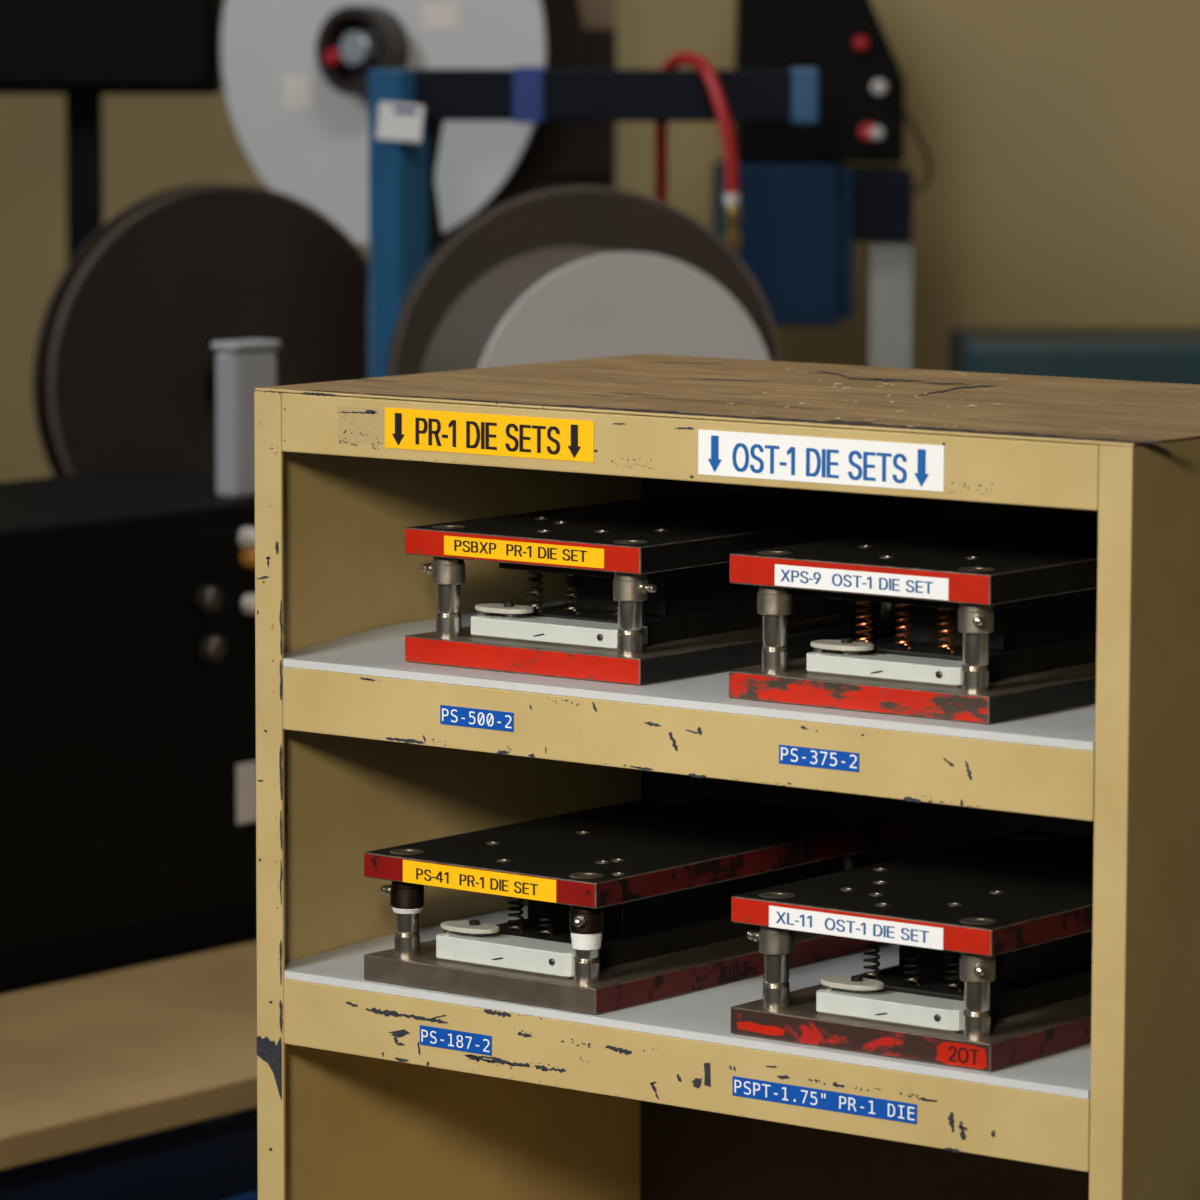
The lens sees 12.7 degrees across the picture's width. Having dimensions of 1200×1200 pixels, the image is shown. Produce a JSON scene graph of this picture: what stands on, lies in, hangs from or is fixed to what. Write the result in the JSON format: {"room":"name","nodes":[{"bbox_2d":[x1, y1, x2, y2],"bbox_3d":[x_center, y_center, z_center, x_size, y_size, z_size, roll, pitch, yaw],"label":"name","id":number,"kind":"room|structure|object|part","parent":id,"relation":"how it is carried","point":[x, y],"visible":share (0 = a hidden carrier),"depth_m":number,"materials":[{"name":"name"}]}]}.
{"room":"factory workshop","nodes":[
{"label":"factory workshop","id":0,"kind":"room"},
{"bbox_2d":[0,0,1199,481],"bbox_3d":[1.497,-1.048,6.438,11.000,3.600,0.150,5,8,37],"label":"wall","id":1,"kind":"structure","parent":0,"point":[1061,138],"depth_m":7.17,"materials":[{"name":"beige paint"}]},
{"bbox_3d":[-1.064,1.137,3.333,11.000,0.050,8.550,5,8,37],"label":"floor","id":2,"kind":"structure","parent":0,"visible":0},
{"bbox_2d":[0,0,224,265],"bbox_3d":[-0.620,-0.136,6.547,0.324,1.750,0.300,0,7,0],"label":"enclosure","id":3,"kind":"object","parent":2,"relation":"on","point":[82,50],"visible":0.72,"depth_m":6.41,"materials":[{"name":"metal"}]},
{"bbox_3d":[-0.622,0.056,6.569,0.040,1.340,0.040,0,7,0],"label":"post","id":4,"kind":"part","parent":3,"relation":"part of","materials":[{"name":"black metal"}]},
{"bbox_3d":[-0.617,-0.799,6.394,0.305,0.378,0.012,0,7,0],"label":"door","id":5,"kind":"part","parent":3,"relation":"part of","materials":[{"name":"black metal"}]},
{"bbox_2d":[0,467,256,994],"bbox_3d":[-0.696,0.434,4.841,0.342,1.006,1.240,5,8,37],"label":"base cabinet","id":6,"kind":"object","parent":2,"relation":"on","point":[128,680],"visible":0.58,"depth_m":4.91,"materials":[{"name":"black metal"}]},
{"bbox_3d":[-0.358,-0.001,4.963,0.016,0.024,0.024,5,8,37],"label":"knob","id":7,"kind":"part","parent":6,"relation":"part of","materials":[{"name":"metal"}]},
{"bbox_3d":[-0.355,0.045,4.972,0.016,0.024,0.024,5,8,37],"label":"knob","id":8,"kind":"part","parent":6,"relation":"part of","materials":[{"name":"metal"}]},
{"bbox_2d":[211,339,280,498],"bbox_3d":[-0.331,-0.170,5.058,0.034,0.146,0.061,6,9,41],"label":"post","id":9,"kind":"object","parent":6,"relation":"on","point":[242,366],"visible":0.88,"depth_m":5.04,"materials":[{"name":"grey plastic"}]},
{"bbox_3d":[-0.331,-0.238,5.051,0.034,0.008,0.061,6,9,41],"label":"lid","id":10,"kind":"part","parent":9,"relation":"part of","materials":[{"name":"grey plastic"}]},
{"bbox_3d":[-0.329,0.180,5.034,0.002,0.056,0.028,5,8,37],"label":"data plate","id":11,"kind":"part","parent":6,"relation":"part of","materials":[{"name":"white plastic"}]},
{"bbox_3d":[-0.323,-0.057,5.003,0.016,0.020,0.020,5,8,37],"label":"knob","id":12,"kind":"part","parent":6,"relation":"part of","materials":[{"name":"white plastic"}]},
{"bbox_3d":[-0.320,-0.041,5.008,0.016,0.022,0.022,5,8,37],"label":"knob","id":13,"kind":"part","parent":6,"relation":"part of","materials":[{"name":"orange plastic"}]},
{"bbox_3d":[-0.320,0.004,5.013,0.016,0.020,0.020,5,8,37],"label":"knob","id":14,"kind":"part","parent":6,"relation":"part of","materials":[{"name":"white plastic"}]},
{"bbox_2d":[0,941,257,1199],"bbox_3d":[-0.513,0.681,4.474,0.410,0.600,1.700,5,8,37],"label":"workbench","id":15,"kind":"object","parent":2,"relation":"on","point":[138,1082],"visible":0.29,"depth_m":4.44,"materials":[{"name":"brown wood"}]},
{"bbox_3d":[-0.398,0.499,4.365,0.008,0.148,0.480,5,8,37],"label":"drawer","id":16,"kind":"part","parent":15,"relation":"part of","materials":[{"name":"blue metal"}]},
{"bbox_3d":[-0.316,0.426,4.449,0.010,0.010,0.035,5,8,37],"label":"handle","id":17,"kind":"part","parent":15,"relation":"part of","materials":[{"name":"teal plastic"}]},
{"bbox_2d":[33,183,368,476],"bbox_3d":[-0.444,0.173,5.976,0.427,1.268,0.202,-4,8,-31],"label":"cable reel","id":18,"kind":"object","parent":2,"relation":"on","point":[124,369],"visible":0.49,"depth_m":5.83,"materials":[{"name":"brown plastic"}]},
{"bbox_2d":[226,1191,257,1199],"bbox_3d":[-0.247,0.743,4.359,0.196,0.505,0.508,5,8,37],"label":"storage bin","id":19,"kind":"object","parent":2,"relation":"on","point":[251,1196],"visible":0.02,"depth_m":4.42,"materials":[{"name":"blue plastic"}]},
{"bbox_2d":[221,0,583,245],"bbox_3d":[-0.208,-0.061,6.415,0.455,1.634,0.292,4,8,32],"label":"cable reel","id":20,"kind":"object","parent":2,"relation":"on","point":[295,72],"visible":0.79,"depth_m":6.26,"materials":[{"name":"white paper"}]},
{"bbox_2d":[535,29,615,190],"bbox_3d":[-0.074,-0.030,7.064,0.186,1.426,0.258,0,7,0],"label":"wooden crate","id":21,"kind":"object","parent":2,"relation":"on","point":[587,156],"visible":0.06,"depth_m":6.87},
{"bbox_2d":[579,0,615,29],"bbox_3d":[-0.067,-0.825,6.974,0.175,0.173,0.235,0,7,0],"label":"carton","id":22,"kind":"object","parent":21,"relation":"on","point":[596,14],"visible":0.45,"depth_m":6.87,"materials":[{"name":"brown cardboard"}]},
{"bbox_2d":[387,185,781,375],"bbox_3d":[-0.025,0.211,5.599,0.401,1.281,0.202,-1,7,-8],"label":"cable reel","id":23,"kind":"object","parent":2,"relation":"on","point":[600,217],"visible":0.21,"depth_m":5.45,"materials":[{"name":"brown plastic"}]},
{"bbox_2d":[368,66,818,377],"bbox_3d":[-0.042,0.129,5.803,0.541,1.397,0.200,0,7,0],"label":"stand","id":24,"kind":"object","parent":2,"relation":"on","point":[409,108],"visible":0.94,"depth_m":5.70,"materials":[{"name":"blue metal"}]},
{"bbox_3d":[-0.212,0.124,5.802,0.052,1.382,0.052,-6,9,-42],"label":"post","id":25,"kind":"part","parent":24,"relation":"part of","materials":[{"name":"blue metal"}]},
{"bbox_2d":[394,107,416,113],"bbox_3d":[-0.205,-0.515,5.686,0.024,0.006,0.001,5,7,-1],"label":"print","id":26,"kind":"object","parent":24,"relation":"on","point":[396,109],"depth_m":5.69},
{"bbox_2d":[655,52,739,251],"bbox_3d":[0.100,-0.424,5.729,0.022,0.313,0.160,-4,8,-31],"label":"air hose","id":27,"kind":"object","parent":24,"relation":"hanging from","point":[731,196],"visible":0.76,"depth_m":5.67,"materials":[{"name":"red rubber"}]},
{"bbox_2d":[421,246,769,372],"bbox_3d":[-0.019,0.264,5.368,0.323,1.228,0.267,-3,7,-23],"label":"paper roll","id":28,"kind":"object","parent":2,"relation":"on","point":[564,303],"visible":0.19,"depth_m":5.21,"materials":[{"name":"paper"}]},
{"bbox_2d":[254,354,1199,1199],"bbox_3d":[0.174,0.479,3.487,0.684,1.230,0.417,5,8,37],"label":"storage cabinet","id":29,"kind":"object","parent":2,"relation":"on","point":[362,1094],"visible":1,"depth_m":3.40,"materials":[{"name":"beige metal"}]},
{"bbox_3d":[-0.213,0.475,3.524,0.024,1.227,0.003,5,8,37],"label":"corner post","id":30,"kind":"part","parent":29,"relation":"part of","materials":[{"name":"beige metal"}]},
{"bbox_3d":[-0.096,0.457,3.694,0.002,1.226,0.410,5,8,37],"label":"panel","id":31,"kind":"part","parent":29,"relation":"part of","materials":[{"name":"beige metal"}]},
{"bbox_2d":[284,978,1089,1171],"bbox_3d":[0.164,0.270,3.469,0.655,0.044,0.411,5,8,37],"label":"shelf","id":32,"kind":"object","parent":29,"relation":"attached to","point":[954,1115],"depth_m":3.29,"materials":[{"name":"beige metal"}]},
{"bbox_2d":[284,905,1090,1098],"bbox_3d":[0.159,0.245,3.460,0.654,0.008,0.394,5,8,37],"label":"liner","id":33,"kind":"object","parent":29,"relation":"on","point":[704,1014],"visible":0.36,"depth_m":3.36,"materials":[{"name":"white plastic"}]},
{"bbox_2d":[364,793,902,1014],"bbox_3d":[0.024,0.194,3.521,0.189,0.083,0.332,5,8,38],"label":"die","id":34,"kind":"object","parent":33,"relation":"on","point":[629,903],"visible":0.93,"depth_m":3.44,"materials":[{"name":"grey metal"}]},
{"bbox_3d":[-0.123,0.204,3.452,0.016,0.046,0.016,5,8,38],"label":"guide post","id":35,"kind":"part","parent":34,"relation":"part of","materials":[{"name":"metal"}]},
{"bbox_3d":[-0.083,0.208,3.432,0.042,0.003,0.024,5,8,38],"label":"thumb plate","id":36,"kind":"part","parent":34,"relation":"part of","materials":[{"name":"metal"}]},
{"bbox_3d":[-0.008,0.214,3.362,0.016,0.046,0.016,5,8,38],"label":"guide post","id":37,"kind":"part","parent":34,"relation":"part of","materials":[{"name":"metal"}]},
{"bbox_3d":[0.025,0.227,3.526,0.189,0.017,0.330,5,8,38],"label":"plate","id":38,"kind":"part","parent":34,"relation":"part of","materials":[{"name":"grey metal"}]},
{"bbox_3d":[0.025,0.161,3.518,0.189,0.016,0.330,5,8,38],"label":"plate","id":39,"kind":"part","parent":34,"relation":"part of","materials":[{"name":"black metal"}]},
{"bbox_2d":[731,830,1093,1071],"bbox_3d":[0.254,0.213,3.351,0.189,0.086,0.331,5,8,37],"label":"die","id":40,"kind":"object","parent":33,"relation":"on","point":[994,936],"visible":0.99,"depth_m":3.26,"materials":[{"name":"grey metal"}]},
{"bbox_3d":[0.107,0.223,3.280,0.016,0.048,0.016,5,8,37],"label":"guide post","id":41,"kind":"part","parent":40,"relation":"part of","materials":[{"name":"metal"}]},
{"bbox_3d":[0.152,0.231,3.256,0.042,0.003,0.024,5,8,37],"label":"thumb plate","id":42,"kind":"part","parent":40,"relation":"part of","materials":[{"name":"metal"}]},
{"bbox_3d":[0.254,0.247,3.356,0.189,0.017,0.330,5,8,37],"label":"plate","id":43,"kind":"part","parent":40,"relation":"part of","materials":[{"name":"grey metal"}]},
{"bbox_3d":[0.255,0.179,3.348,0.189,0.016,0.330,5,8,37],"label":"plate","id":44,"kind":"part","parent":40,"relation":"part of","materials":[{"name":"black metal"}]},
{"bbox_3d":[0.223,0.234,3.192,0.016,0.048,0.016,5,8,37],"label":"guide post","id":45,"kind":"part","parent":40,"relation":"part of","materials":[{"name":"metal"}]},
{"bbox_2d":[283,666,1094,820],"bbox_3d":[0.164,0.067,3.446,0.655,0.042,0.411,5,8,37],"label":"shelf","id":46,"kind":"object","parent":29,"relation":"attached to","point":[320,707],"depth_m":3.27,"materials":[{"name":"beige metal"}]},
{"bbox_2d":[283,599,1095,750],"bbox_3d":[0.159,0.041,3.436,0.654,0.013,0.394,5,8,37],"label":"liner","id":47,"kind":"object","parent":29,"relation":"on","point":[380,651],"visible":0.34,"depth_m":3.32,"materials":[{"name":"white plastic"}]},
{"bbox_2d":[405,490,940,685],"bbox_3d":[0.051,-0.011,3.516,0.189,0.087,0.331,5,8,37],"label":"die","id":48,"kind":"object","parent":47,"relation":"on","point":[652,599],"visible":0.94,"depth_m":3.43,"materials":[{"name":"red metal"}]},
{"bbox_3d":[-0.097,-0.001,3.446,0.016,0.048,0.016,5,8,37],"label":"guide post","id":49,"kind":"part","parent":48,"relation":"part of","materials":[{"name":"metal"}]},
{"bbox_3d":[-0.061,0.005,3.439,0.042,0.003,0.024,5,8,37],"label":"thumb plate","id":50,"kind":"part","parent":48,"relation":"part of","materials":[{"name":"metal"}]},
{"bbox_3d":[0.019,0.009,3.357,0.016,0.048,0.016,5,8,37],"label":"guide post","id":51,"kind":"part","parent":48,"relation":"part of","materials":[{"name":"metal"}]},
{"bbox_3d":[0.051,0.023,3.521,0.189,0.017,0.330,5,8,37],"label":"plate","id":52,"kind":"part","parent":48,"relation":"part of","materials":[{"name":"red metal"}]},
{"bbox_3d":[0.051,-0.045,3.513,0.189,0.017,0.330,5,8,37],"label":"plate","id":53,"kind":"part","parent":48,"relation":"part of","materials":[{"name":"black metal"}]},
{"bbox_3d":[0.191,-0.015,3.579,0.016,0.048,0.016,5,8,37],"label":"guide post","id":54,"kind":"part","parent":48,"relation":"part of","materials":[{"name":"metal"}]},
{"bbox_2d":[729,512,1097,723],"bbox_3d":[0.253,0.007,3.347,0.189,0.089,0.331,5,8,37],"label":"die","id":55,"kind":"object","parent":47,"relation":"on","point":[997,619],"visible":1,"depth_m":3.25,"materials":[{"name":"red metal"}]},
{"bbox_3d":[0.106,0.018,3.276,0.016,0.050,0.016,5,8,37],"label":"guide post","id":56,"kind":"part","parent":55,"relation":"part of","materials":[{"name":"metal"}]},
{"bbox_3d":[0.146,0.027,3.265,0.042,0.003,0.024,5,8,37],"label":"thumb plate","id":57,"kind":"part","parent":55,"relation":"part of","materials":[{"name":"metal"}]},
{"bbox_3d":[0.253,0.043,3.352,0.189,0.017,0.330,5,8,37],"label":"plate","id":58,"kind":"part","parent":55,"relation":"part of","materials":[{"name":"red metal"}]},
{"bbox_3d":[0.254,-0.027,3.344,0.189,0.018,0.330,5,8,37],"label":"plate","id":59,"kind":"part","parent":55,"relation":"part of","materials":[{"name":"black metal"}]},
{"bbox_3d":[0.222,0.029,3.188,0.016,0.050,0.016,5,8,37],"label":"guide post","id":60,"kind":"part","parent":55,"relation":"part of","materials":[{"name":"metal"}]},
{"bbox_3d":[0.043,-0.093,3.268,0.614,0.042,0.012,5,8,37],"label":"header rail","id":61,"kind":"part","parent":29,"relation":"part of","materials":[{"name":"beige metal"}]},
{"bbox_3d":[0.176,-0.129,3.418,0.684,0.002,0.415,5,8,37],"label":"panel","id":62,"kind":"part","parent":29,"relation":"part of","materials":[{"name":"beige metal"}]},
{"bbox_3d":[0.289,0.462,3.656,0.655,1.226,0.002,5,8,37],"label":"panel","id":63,"kind":"part","parent":29,"relation":"part of","materials":[{"name":"beige metal"}]},
{"bbox_3d":[0.292,0.521,3.140,0.023,1.226,0.003,5,8,37],"label":"corner post","id":64,"kind":"part","parent":29,"relation":"part of","materials":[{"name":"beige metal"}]},
{"bbox_3d":[0.426,0.504,3.297,0.002,1.226,0.410,5,8,37],"label":"panel","id":65,"kind":"part","parent":29,"relation":"part of","materials":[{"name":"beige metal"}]},
{"bbox_2d":[712,0,931,367],"bbox_3d":[0.258,-0.064,6.339,0.251,1.660,0.390,0,7,0],"label":"machine","id":66,"kind":"object","parent":2,"relation":"on","point":[803,211],"visible":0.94,"depth_m":6.17,"materials":[{"name":"blue metal"}]},
{"bbox_3d":[0.139,-0.444,6.285,0.012,0.126,0.250,0,7,0],"label":"plate","id":67,"kind":"part","parent":66,"relation":"part of","materials":[{"name":"teal metal"}]},
{"bbox_3d":[0.281,-0.420,6.290,0.016,0.169,0.286,0,7,0],"label":"plate","id":68,"kind":"part","parent":66,"relation":"part of","materials":[{"name":"blue metal"}]},
{"bbox_3d":[0.314,-0.613,6.168,0.057,0.210,0.004,0,7,0],"label":"button panel","id":69,"kind":"part","parent":66,"relation":"part of","materials":[{"name":"black metal"}]},
{"bbox_2d":[949,327,1199,383],"bbox_3d":[0.585,0.231,6.312,0.345,1.082,0.310,0,7,0],"label":"machine cover","id":70,"kind":"object","parent":2,"relation":"on","point":[1148,354],"visible":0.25,"depth_m":6.11,"materials":[{"name":"teal metal"}]}
]}

